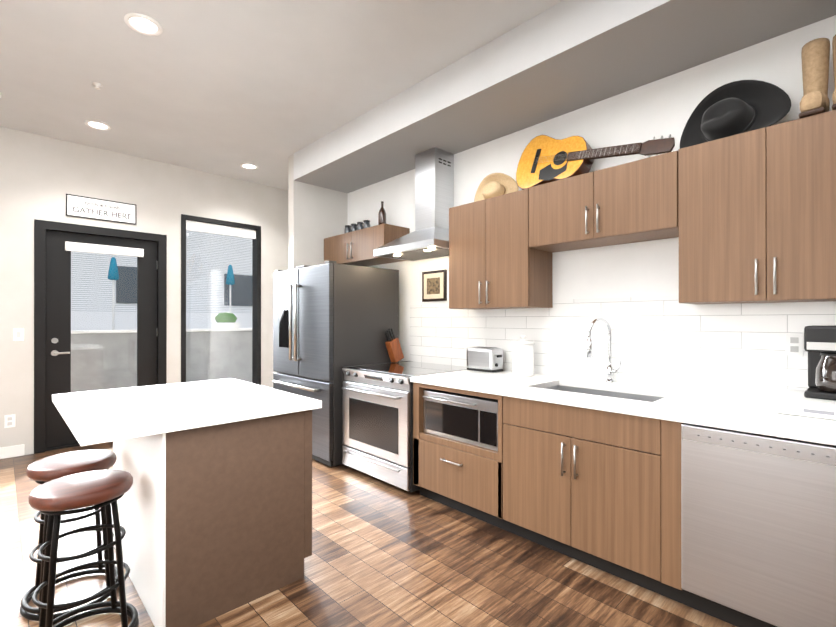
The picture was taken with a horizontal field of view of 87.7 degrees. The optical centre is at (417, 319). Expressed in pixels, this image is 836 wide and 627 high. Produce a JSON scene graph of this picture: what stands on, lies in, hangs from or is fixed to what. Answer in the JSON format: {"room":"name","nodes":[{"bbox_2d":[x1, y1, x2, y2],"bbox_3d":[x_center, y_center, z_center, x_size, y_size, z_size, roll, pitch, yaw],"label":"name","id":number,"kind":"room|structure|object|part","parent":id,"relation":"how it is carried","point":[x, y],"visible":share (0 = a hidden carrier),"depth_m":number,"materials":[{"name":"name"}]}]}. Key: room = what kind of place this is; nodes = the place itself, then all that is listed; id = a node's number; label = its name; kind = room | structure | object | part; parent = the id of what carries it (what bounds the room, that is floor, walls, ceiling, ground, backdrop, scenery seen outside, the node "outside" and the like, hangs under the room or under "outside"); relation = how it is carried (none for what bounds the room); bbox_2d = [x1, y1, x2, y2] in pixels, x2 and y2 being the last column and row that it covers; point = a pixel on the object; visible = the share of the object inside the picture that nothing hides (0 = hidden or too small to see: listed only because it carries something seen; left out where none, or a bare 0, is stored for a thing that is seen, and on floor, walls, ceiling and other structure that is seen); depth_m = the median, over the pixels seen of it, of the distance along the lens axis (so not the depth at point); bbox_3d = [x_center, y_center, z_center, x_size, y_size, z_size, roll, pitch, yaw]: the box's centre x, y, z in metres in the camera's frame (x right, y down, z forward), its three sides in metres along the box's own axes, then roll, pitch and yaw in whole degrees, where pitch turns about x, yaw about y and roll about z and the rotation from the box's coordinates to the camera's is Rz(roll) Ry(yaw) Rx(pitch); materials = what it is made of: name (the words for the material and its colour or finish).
{"room":"kitchen","nodes":[
{"label":"kitchen","id":0,"kind":"room"},
{"bbox_2d":[0,126,287,454],"bbox_3d":[-3.916,-0.258,4.449,5.720,3.220,0.160,0,0,-44],"label":"wall","id":1,"kind":"structure","parent":0,"point":[41,177],"depth_m":4.73,"materials":[{"name":"paint"}]},
{"bbox_2d":[4,414,14,427],"bbox_3d":[-3.990,0.996,4.257,0.080,0.125,0.008,0,0,-44],"label":"electrical outlet plate","id":2,"kind":"object","parent":1,"relation":"attached to","point":[9,421],"visible":1,"depth_m":4.25,"materials":[{"name":"white plastic"}]},
{"bbox_2d":[0,444,23,458],"bbox_3d":[-0.909,1.290,1.309,5.720,0.110,8.530,0,0,-44],"label":"baseboard","id":3,"kind":"structure","parent":1,"relation":"attached to","point":[12,451],"depth_m":4.26,"materials":[{"name":"white"}]},
{"bbox_2d":[13,328,23,340],"bbox_3d":[-3.945,0.151,4.301,0.080,0.125,0.009,0,0,-44],"label":"switch plate","id":4,"kind":"object","parent":1,"relation":"attached to","point":[18,334],"visible":1,"depth_m":4.30,"materials":[{"name":"white plastic"}]},
{"bbox_2d":[34,219,166,453],"bbox_3d":[-3.484,0.173,4.845,1.185,2.358,0.165,0,0,-44],"label":"door frame","id":5,"kind":"structure","parent":1,"relation":"in","point":[41,227],"depth_m":4.69,"materials":[{"name":"black wood"}]},
{"bbox_2d":[45,230,156,448],"bbox_3d":[-3.484,0.206,4.845,1.011,2.249,0.045,0,0,-44],"label":"door","id":6,"kind":"structure","parent":5,"relation":"attached to","point":[58,432],"depth_m":4.60,"materials":[{"name":"black"}]},
{"bbox_2d":[65,241,143,256],"bbox_3d":[-3.452,-0.770,4.822,0.711,0.095,0.032,0,0,-44],"label":"shade","id":7,"kind":"object","parent":6,"relation":"attached to","point":[69,246],"depth_m":4.79,"materials":[{"name":"white fabric"}]},
{"bbox_3d":[-3.480,0.142,4.848,0.611,1.820,0.008,0,0,-44],"label":"glass","id":8,"kind":"part","parent":5,"relation":"part of","materials":[{"name":"white"}]},
{"bbox_2d":[66,194,135,224],"bbox_3d":[-3.452,-1.198,4.768,0.630,0.230,0.020,0,0,-44],"label":"gather sign","id":9,"kind":"object","parent":1,"relation":"attached to","point":[96,209],"visible":1,"depth_m":4.75,"materials":[{"name":"white"}]},
{"bbox_2d":[181,214,260,384],"bbox_3d":[-2.580,-0.006,5.714,1.001,2.556,0.162,0,0,-44],"label":"window","id":10,"kind":"structure","parent":1,"relation":"in","point":[190,223],"depth_m":5.75,"materials":[{"name":"black"}]},
{"bbox_2d":[186,220,255,238],"bbox_3d":[-2.560,-1.166,5.695,0.885,0.120,0.040,0,0,-44],"label":"shade","id":11,"kind":"object","parent":10,"relation":"attached to","point":[205,226],"depth_m":5.67,"materials":[{"name":"white fabric"}]},
{"bbox_2d":[0,0,562,189],"bbox_3d":[-0.909,-1.925,1.316,6.040,0.100,8.850,0,0,-44],"label":"ceiling","id":12,"kind":"structure","parent":0,"point":[226,88],"depth_m":3.22,"materials":[{"name":"paint"}]},
{"bbox_2d":[92,82,101,89],"bbox_3d":[-2.551,-1.852,3.461,0.064,0.035,0.064,0,0,-44],"label":"sprinkler","id":13,"kind":"object","parent":12,"relation":"attached to","point":[97,85],"visible":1,"depth_m":3.45,"materials":[{"name":"white metal"}]},
{"bbox_2d":[84,120,110,129],"bbox_3d":[-3.074,-1.862,4.180,0.210,0.011,0.210,0,0,-44],"label":"recessed light","id":14,"kind":"object","parent":12,"relation":"in","point":[96,124],"visible":0.98,"depth_m":4.17,"materials":[{"name":"white"}]},
{"bbox_2d":[124,12,162,35],"bbox_3d":[-1.738,-1.865,2.758,0.210,0.011,0.210,0,0,-44],"label":"recessed light","id":15,"kind":"object","parent":12,"relation":"in","point":[143,24],"visible":0.98,"depth_m":2.76,"materials":[{"name":"white"}]},
{"bbox_2d":[240,163,257,169],"bbox_3d":[-2.053,-1.860,5.297,0.210,0.011,0.210,0,0,-44],"label":"recessed light","id":16,"kind":"object","parent":12,"relation":"in","point":[250,166],"visible":0.98,"depth_m":5.30,"materials":[{"name":"white"}]},
{"bbox_2d":[294,0,669,179],"bbox_3d":[1.352,-1.722,2.562,0.730,0.300,7.200,0,0,-44],"label":"soffit ceiling","id":17,"kind":"structure","parent":12,"relation":"attached to","point":[559,27],"depth_m":2.98,"materials":[{"name":"paint"}]},
{"bbox_2d":[294,0,835,192],"bbox_3d":[1.352,-1.571,2.562,0.729,0.001,7.200,0,0,-44],"label":"soffit","id":18,"kind":"structure","parent":17,"relation":"attached to","point":[668,38],"depth_m":2.79,"materials":[{"name":"grey paint"}]},
{"bbox_2d":[288,154,347,269],"bbox_3d":[-1.181,-0.257,5.201,0.730,3.220,0.120,0,0,-44],"label":"wall","id":19,"kind":"structure","parent":0,"point":[317,215],"depth_m":5.06,"materials":[{"name":"paint"}]},
{"bbox_2d":[0,442,736,626],"bbox_3d":[-0.909,1.395,1.309,6.040,0.100,8.850,0,0,-44],"label":"floor","id":20,"kind":"structure","parent":0,"point":[385,554],"depth_m":2.28,"materials":[{"name":"brown wood"}]},
{"bbox_2d":[20,449,118,620],"bbox_3d":[-1.679,1.011,2.123,0.388,0.664,0.388,0,0,-44],"label":"stool","id":21,"kind":"object","parent":20,"relation":"on","point":[45,470],"visible":0.54,"depth_m":2.08,"materials":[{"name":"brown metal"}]},
{"bbox_2d":[28,470,138,626],"bbox_3d":[-1.394,1.010,1.815,0.388,0.664,0.388,0,0,-44],"label":"stool","id":22,"kind":"object","parent":20,"relation":"on","point":[54,500],"visible":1,"depth_m":1.80,"materials":[{"name":"brown leather"}]},
{"bbox_2d":[52,378,321,626],"bbox_3d":[-1.294,0.887,2.382,1.010,0.920,1.230,0,0,-44],"label":"kitchen island","id":23,"kind":"object","parent":20,"relation":"on","point":[214,502],"visible":1,"depth_m":2.04,"materials":[{"name":"white stone"}]},
{"bbox_2d":[272,261,398,466],"bbox_3d":[-0.911,0.401,4.575,0.904,1.862,1.125,0,0,-44],"label":"fridge","id":24,"kind":"object","parent":20,"relation":"on","point":[331,319],"visible":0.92,"depth_m":4.15,"materials":[{"name":"grey metal"}]},
{"bbox_3d":[-1.392,0.097,4.530,0.004,0.390,0.220,0,0,-44],"label":"dispenser panel","id":25,"kind":"part","parent":24,"relation":"part of","materials":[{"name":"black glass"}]},
{"bbox_3d":[-1.168,0.388,4.329,0.043,1.786,1.121,0,0,-44],"label":"door","id":26,"kind":"part","parent":24,"relation":"part of","materials":[{"name":"silver metal"}]},
{"bbox_2d":[342,361,409,463],"bbox_3d":[-0.374,0.879,4.269,0.848,0.885,0.054,0,0,-44],"label":"cabinet filler","id":27,"kind":"structure","parent":20,"relation":"on","point":[342,397],"depth_m":3.99,"materials":[{"name":"grey"}]},
{"bbox_2d":[385,328,403,362],"bbox_3d":[-0.240,0.259,4.357,0.205,0.345,0.080,0,0,-44],"label":"knife block","id":28,"kind":"object","parent":27,"relation":"on","point":[394,349],"visible":0.98,"depth_m":4.32,"materials":[{"name":"brown wood"}]},
{"bbox_3d":[-0.277,0.152,4.322,0.103,0.132,0.050,0,0,-44],"label":"handle","id":29,"kind":"part","parent":28,"relation":"part of","materials":[{"name":"black plastic"}]},
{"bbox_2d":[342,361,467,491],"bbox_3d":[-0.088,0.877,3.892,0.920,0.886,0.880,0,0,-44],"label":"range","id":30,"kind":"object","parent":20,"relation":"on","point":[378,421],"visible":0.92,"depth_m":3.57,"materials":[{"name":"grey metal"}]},
{"bbox_3d":[-0.366,0.498,3.626,0.030,0.054,0.240,0,0,-44],"label":"display panel","id":31,"kind":"part","parent":30,"relation":"part of","materials":[{"name":"black glass"}]},
{"bbox_3d":[-0.375,0.481,3.617,0.043,0.048,0.742,0,0,-44],"label":"knob","id":32,"kind":"part","parent":30,"relation":"part of","materials":[{"name":"black plastic"}]},
{"bbox_3d":[-0.046,0.442,3.933,0.805,0.016,0.876,0,0,-44],"label":"cooktop glass","id":33,"kind":"part","parent":30,"relation":"part of","materials":[{"name":"black"}]},
{"bbox_2d":[413,382,776,626],"bbox_3d":[1.365,0.911,2.417,0.864,0.872,3.220,0,0,-44],"label":"base cabinet","id":34,"kind":"object","parent":20,"relation":"on","point":[540,476],"visible":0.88,"depth_m":2.36,"materials":[{"name":"brown wood"}]},
{"bbox_2d":[422,389,497,450],"bbox_3d":[0.474,0.691,3.212,0.612,0.313,0.690,0,0,-44],"label":"microwave","id":35,"kind":"object","parent":34,"relation":"in","point":[470,419],"visible":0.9,"depth_m":3.00,"materials":[{"name":"grey metal"}]},
{"bbox_3d":[0.214,0.574,3.067,0.037,0.014,0.490,0,0,-44],"label":"handle","id":36,"kind":"part","parent":35,"relation":"part of","materials":[{"name":"silver metal"}]},
{"bbox_3d":[0.226,0.710,3.078,0.002,0.213,0.500,0,0,-44],"label":"door glass","id":37,"kind":"part","parent":35,"relation":"part of","materials":[{"name":"black glass"}]},
{"bbox_3d":[0.457,0.710,2.838,0.002,0.213,0.135,0,0,-44],"label":"panel","id":38,"kind":"part","parent":35,"relation":"part of","materials":[{"name":"black glass"}]},
{"bbox_2d":[410,318,835,445],"bbox_3d":[1.373,0.335,2.433,0.868,0.695,3.232,0,0,-44],"label":"countertop","id":39,"kind":"structure","parent":34,"relation":"on","point":[754,414],"depth_m":2.38,"materials":[{"name":"white stone"}]},
{"bbox_2d":[467,346,502,371],"bbox_3d":[0.570,0.335,3.676,0.170,0.197,0.303,0,0,-44],"label":"toaster","id":40,"kind":"object","parent":39,"relation":"on","point":[485,359],"visible":0.98,"depth_m":3.60,"materials":[{"name":"silver metal"}]},
{"bbox_2d":[512,335,534,375],"bbox_3d":[0.814,0.278,3.372,0.176,0.308,0.176,0,0,-44],"label":"canister","id":41,"kind":"object","parent":39,"relation":"on","point":[522,356],"visible":1,"depth_m":3.30,"materials":[{"name":"white ceramic"}]},
{"bbox_3d":[0.814,0.158,3.372,0.176,0.067,0.176,0,0,-44],"label":"lid","id":42,"kind":"part","parent":41,"relation":"part of","materials":[{"name":"white ceramic"}]},
{"bbox_2d":[545,385,662,401],"bbox_3d":[1.118,0.578,2.700,0.446,0.210,0.776,0,0,-44],"label":"sink","id":43,"kind":"object","parent":39,"relation":"in","point":[594,390],"depth_m":2.87,"materials":[{"name":"grey metal"}]},
{"bbox_2d":[587,318,620,382],"bbox_3d":[1.253,0.211,2.919,0.252,0.445,0.150,0,0,-44],"label":"faucet","id":44,"kind":"object","parent":39,"relation":"on","point":[610,371],"depth_m":2.97,"materials":[{"name":"silver metal"}]},
{"bbox_2d":[775,389,835,419],"bbox_3d":[1.913,0.399,2.029,0.452,0.062,0.340,0,0,-44],"label":"appliance box","id":45,"kind":"object","parent":39,"relation":"on","point":[793,402],"visible":0.96,"depth_m":1.94,"materials":[{"name":"white plastic"}]},
{"bbox_2d":[804,325,835,399],"bbox_3d":[1.955,0.198,2.035,0.302,0.335,0.210,0,0,-44],"label":"coffee maker","id":46,"kind":"object","parent":45,"relation":"on","point":[820,345],"visible":1,"depth_m":2.00,"materials":[{"name":"black plastic"}]},
{"bbox_3d":[1.912,0.227,1.994,0.181,0.152,0.108,0,0,-44],"label":"carafe lid","id":47,"kind":"part","parent":46,"relation":"part of","materials":[{"name":"black plastic"}]},
{"bbox_2d":[681,423,835,626],"bbox_3d":[1.690,0.860,2.044,0.790,0.763,0.597,0,0,-44],"label":"dishwasher","id":48,"kind":"object","parent":34,"relation":"in","point":[758,526],"visible":0.98,"depth_m":1.78,"materials":[{"name":"grey metal"}]},
{"bbox_3d":[1.407,0.515,1.773,0.002,0.062,0.585,0,0,-44],"label":"panel","id":49,"kind":"part","parent":48,"relation":"part of","materials":[{"name":"grey metal"}]},
{"bbox_2d":[348,15,835,454],"bbox_3d":[1.213,-0.261,3.347,0.160,3.220,8.850,0,0,-44],"label":"wall","id":50,"kind":"structure","parent":0,"point":[665,107],"depth_m":3.05,"materials":[{"name":"paint"}]},
{"bbox_2d":[324,224,409,265],"bbox_3d":[-0.616,-0.790,4.861,0.382,0.335,1.125,0,0,-44],"label":"upper cabinet","id":51,"kind":"object","parent":50,"relation":"attached to","point":[357,247],"visible":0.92,"depth_m":4.66,"materials":[{"name":"brown wood"}]},
{"bbox_3d":[-0.741,-0.743,4.740,0.034,0.180,0.085,0,0,-44],"label":"handle","id":52,"kind":"part","parent":51,"relation":"part of","materials":[{"name":"silver metal"}]},
{"bbox_2d":[348,223,353,231],"bbox_3d":[-0.736,-1.027,5.006,0.083,0.136,0.083,0,0,34],"label":"jar","id":53,"kind":"object","parent":51,"relation":"on","point":[350,227],"depth_m":4.98,"materials":[{"name":"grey glass"}]},
{"bbox_3d":[-0.722,-0.790,4.759,0.020,0.332,1.122,0,0,-44],"label":"door","id":54,"kind":"part","parent":51,"relation":"part of","materials":[{"name":"brown wood"}]},
{"bbox_2d":[354,222,359,230],"bbox_3d":[-0.653,-1.027,4.919,0.083,0.136,0.083,0,0,34],"label":"jar","id":55,"kind":"object","parent":51,"relation":"on","point":[357,226],"depth_m":4.90,"materials":[{"name":"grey glass"}]},
{"bbox_2d":[360,220,369,228],"bbox_3d":[-0.570,-1.028,4.832,0.083,0.136,0.083,0,0,34],"label":"jar","id":56,"kind":"object","parent":51,"relation":"on","point":[366,224],"depth_m":4.80,"materials":[{"name":"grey glass"}]},
{"bbox_2d":[378,201,385,224],"bbox_3d":[-0.383,-1.110,4.666,0.086,0.300,0.086,0,0,-44],"label":"bottle","id":57,"kind":"object","parent":51,"relation":"on","point":[382,216],"visible":0.71,"depth_m":4.63,"materials":[{"name":"brown glass"}]},
{"bbox_2d":[374,147,453,260],"bbox_3d":[0.039,-1.084,4.080,0.518,0.966,0.810,0,0,-44],"label":"range hood","id":58,"kind":"object","parent":50,"relation":"attached to","point":[428,238],"visible":0.98,"depth_m":4.03,"materials":[{"name":"silver metal"}]},
{"bbox_3d":[0.039,-0.607,4.079,0.438,0.004,0.730,0,0,-44],"label":"filter panel","id":59,"kind":"part","parent":58,"relation":"part of","materials":[{"name":"grey"}]},
{"bbox_2d":[422,270,446,301],"bbox_3d":[0.159,-0.329,4.311,0.024,0.300,0.320,0,0,-44],"label":"picture frame","id":60,"kind":"object","parent":50,"relation":"attached to","point":[434,285],"visible":0.95,"depth_m":4.29,"materials":[{"name":"black"}]},
{"bbox_2d":[427,277,439,293],"bbox_3d":[0.151,-0.329,4.303,0.002,0.160,0.180,0,0,-44],"label":"art","id":61,"kind":"object","parent":60,"relation":"attached to","point":[433,283],"depth_m":4.30},
{"bbox_2d":[449,189,552,308],"bbox_3d":[0.644,-0.520,3.547,0.382,0.860,0.775,0,0,-44],"label":"upper cabinet","id":62,"kind":"object","parent":50,"relation":"attached to","point":[496,261],"visible":0.98,"depth_m":3.37,"materials":[{"name":"brown wood"}]},
{"bbox_3d":[0.518,-0.210,3.426,0.034,0.180,0.085,0,0,-44],"label":"handle","id":63,"kind":"part","parent":62,"relation":"part of","materials":[{"name":"silver metal"}]},
{"bbox_2d":[474,173,518,201],"bbox_3d":[0.630,-1.105,3.712,0.167,0.284,0.428,0,0,-44],"label":"straw hat","id":64,"kind":"object","parent":62,"relation":"on","point":[494,185],"visible":0.69,"depth_m":3.68,"materials":[{"name":"brown"}]},
{"bbox_2d":[529,151,678,252],"bbox_3d":[1.247,-0.739,2.918,0.382,0.435,0.963,0,0,-44],"label":"upper cabinet","id":65,"kind":"object","parent":50,"relation":"attached to","point":[633,201],"visible":1,"depth_m":2.76,"materials":[{"name":"brown wood"}]},
{"bbox_3d":[1.121,-0.642,2.798,0.034,0.180,0.085,0,0,-44],"label":"handle","id":66,"kind":"part","parent":65,"relation":"part of","materials":[{"name":"silver metal"}]},
{"bbox_2d":[516,134,674,189],"bbox_3d":[1.209,-1.191,3.068,0.218,0.454,1.120,0,0,-44],"label":"guitar","id":67,"kind":"object","parent":65,"relation":"on","point":[544,159],"visible":0.94,"depth_m":3.13,"materials":[{"name":"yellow wood"}]},
{"bbox_2d":[410,295,835,396],"bbox_3d":[1.360,0.161,3.076,0.002,0.625,4.177,0,0,-44],"label":"tile backsplash","id":68,"kind":"structure","parent":50,"relation":"attached to","point":[672,341],"depth_m":2.90,"materials":[{"name":"white tile"}]},
{"bbox_2d":[785,333,803,355],"bbox_3d":[2.039,0.137,2.358,0.008,0.120,0.075,0,0,-44],"label":"outlet","id":69,"kind":"object","parent":68,"relation":"attached to","point":[794,344],"visible":1,"depth_m":2.35,"materials":[{"name":"white plastic"}]},
{"bbox_2d":[678,110,835,303],"bbox_3d":[1.866,-0.528,2.297,0.348,0.870,0.783,0,0,-44],"label":"upper cabinet","id":70,"kind":"object","parent":50,"relation":"attached to","point":[757,215],"visible":1,"depth_m":2.18,"materials":[{"name":"brown wood"}]},
{"bbox_2d":[680,80,790,148],"bbox_3d":[1.764,-1.152,2.476,0.239,0.373,0.548,0,0,-44],"label":"hat","id":71,"kind":"object","parent":70,"relation":"on","point":[734,108],"visible":0.83,"depth_m":2.42,"materials":[{"name":"black fabric"}]},
{"bbox_2d":[799,35,835,118],"bbox_3d":[1.992,-1.175,2.105,0.294,0.420,0.223,0,0,-44],"label":"boots","id":72,"kind":"object","parent":70,"relation":"on","point":[815,55],"visible":0.83,"depth_m":2.15,"materials":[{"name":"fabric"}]},
{"label":"outside","id":73,"kind":"structure","parent":0,"visible":0},
{"bbox_3d":[-22.742,1.461,23.850,60.000,0.100,53.909,0,0,-44],"label":"ground","id":74,"kind":"structure","parent":73,"visible":0},
{"bbox_2d":[108,255,118,329],"bbox_3d":[-7.779,-0.125,11.121,0.250,3.019,0.250,0,0,-44],"label":"umbrella","id":75,"kind":"object","parent":74,"relation":"on","point":[113,265],"depth_m":11.10,"materials":[{"name":"blue"}]},
{"bbox_2d":[71,230,251,312],"bbox_3d":[-13.324,-3.117,15.481,30.000,9.019,7.040,0,0,-44],"label":"building","id":76,"kind":"structure","parent":74,"relation":"on","point":[200,256],"depth_m":15.72,"materials":[{"name":"white"}]},
{"bbox_2d":[71,312,251,330],"bbox_3d":[-10.674,0.578,12.709,30.000,1.619,0.100,0,0,-44],"label":"rail","id":77,"kind":"object","parent":74,"relation":"on","point":[77,325],"depth_m":13.89,"materials":[{"name":"white"}]},
{"bbox_2d":[71,328,251,392],"bbox_3d":[-5.104,0.770,6.176,13.000,1.209,0.220,0,0,-44],"label":"parapet","id":78,"kind":"object","parent":74,"relation":"on","point":[97,371],"depth_m":6.73,"materials":[{"name":"concrete"}]},
{"bbox_3d":[-5.104,0.184,6.177,13.000,0.038,0.220,0,0,-44],"label":"parapet cap","id":79,"kind":"part","parent":78,"relation":"part of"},
{"bbox_2d":[212,312,239,328],"bbox_3d":[-3.429,0.017,7.783,0.400,0.298,0.200,0,0,-44],"label":"planter","id":80,"kind":"object","parent":78,"relation":"on","point":[223,321],"depth_m":7.71,"materials":[{"name":"white"}]},
{"bbox_2d":[226,263,234,312],"bbox_3d":[-5.455,-0.122,12.657,0.250,3.019,0.250,0,0,-44],"label":"umbrella","id":81,"kind":"object","parent":74,"relation":"on","point":[228,281],"depth_m":12.61,"materials":[{"name":"blue fabric"}]}
]}

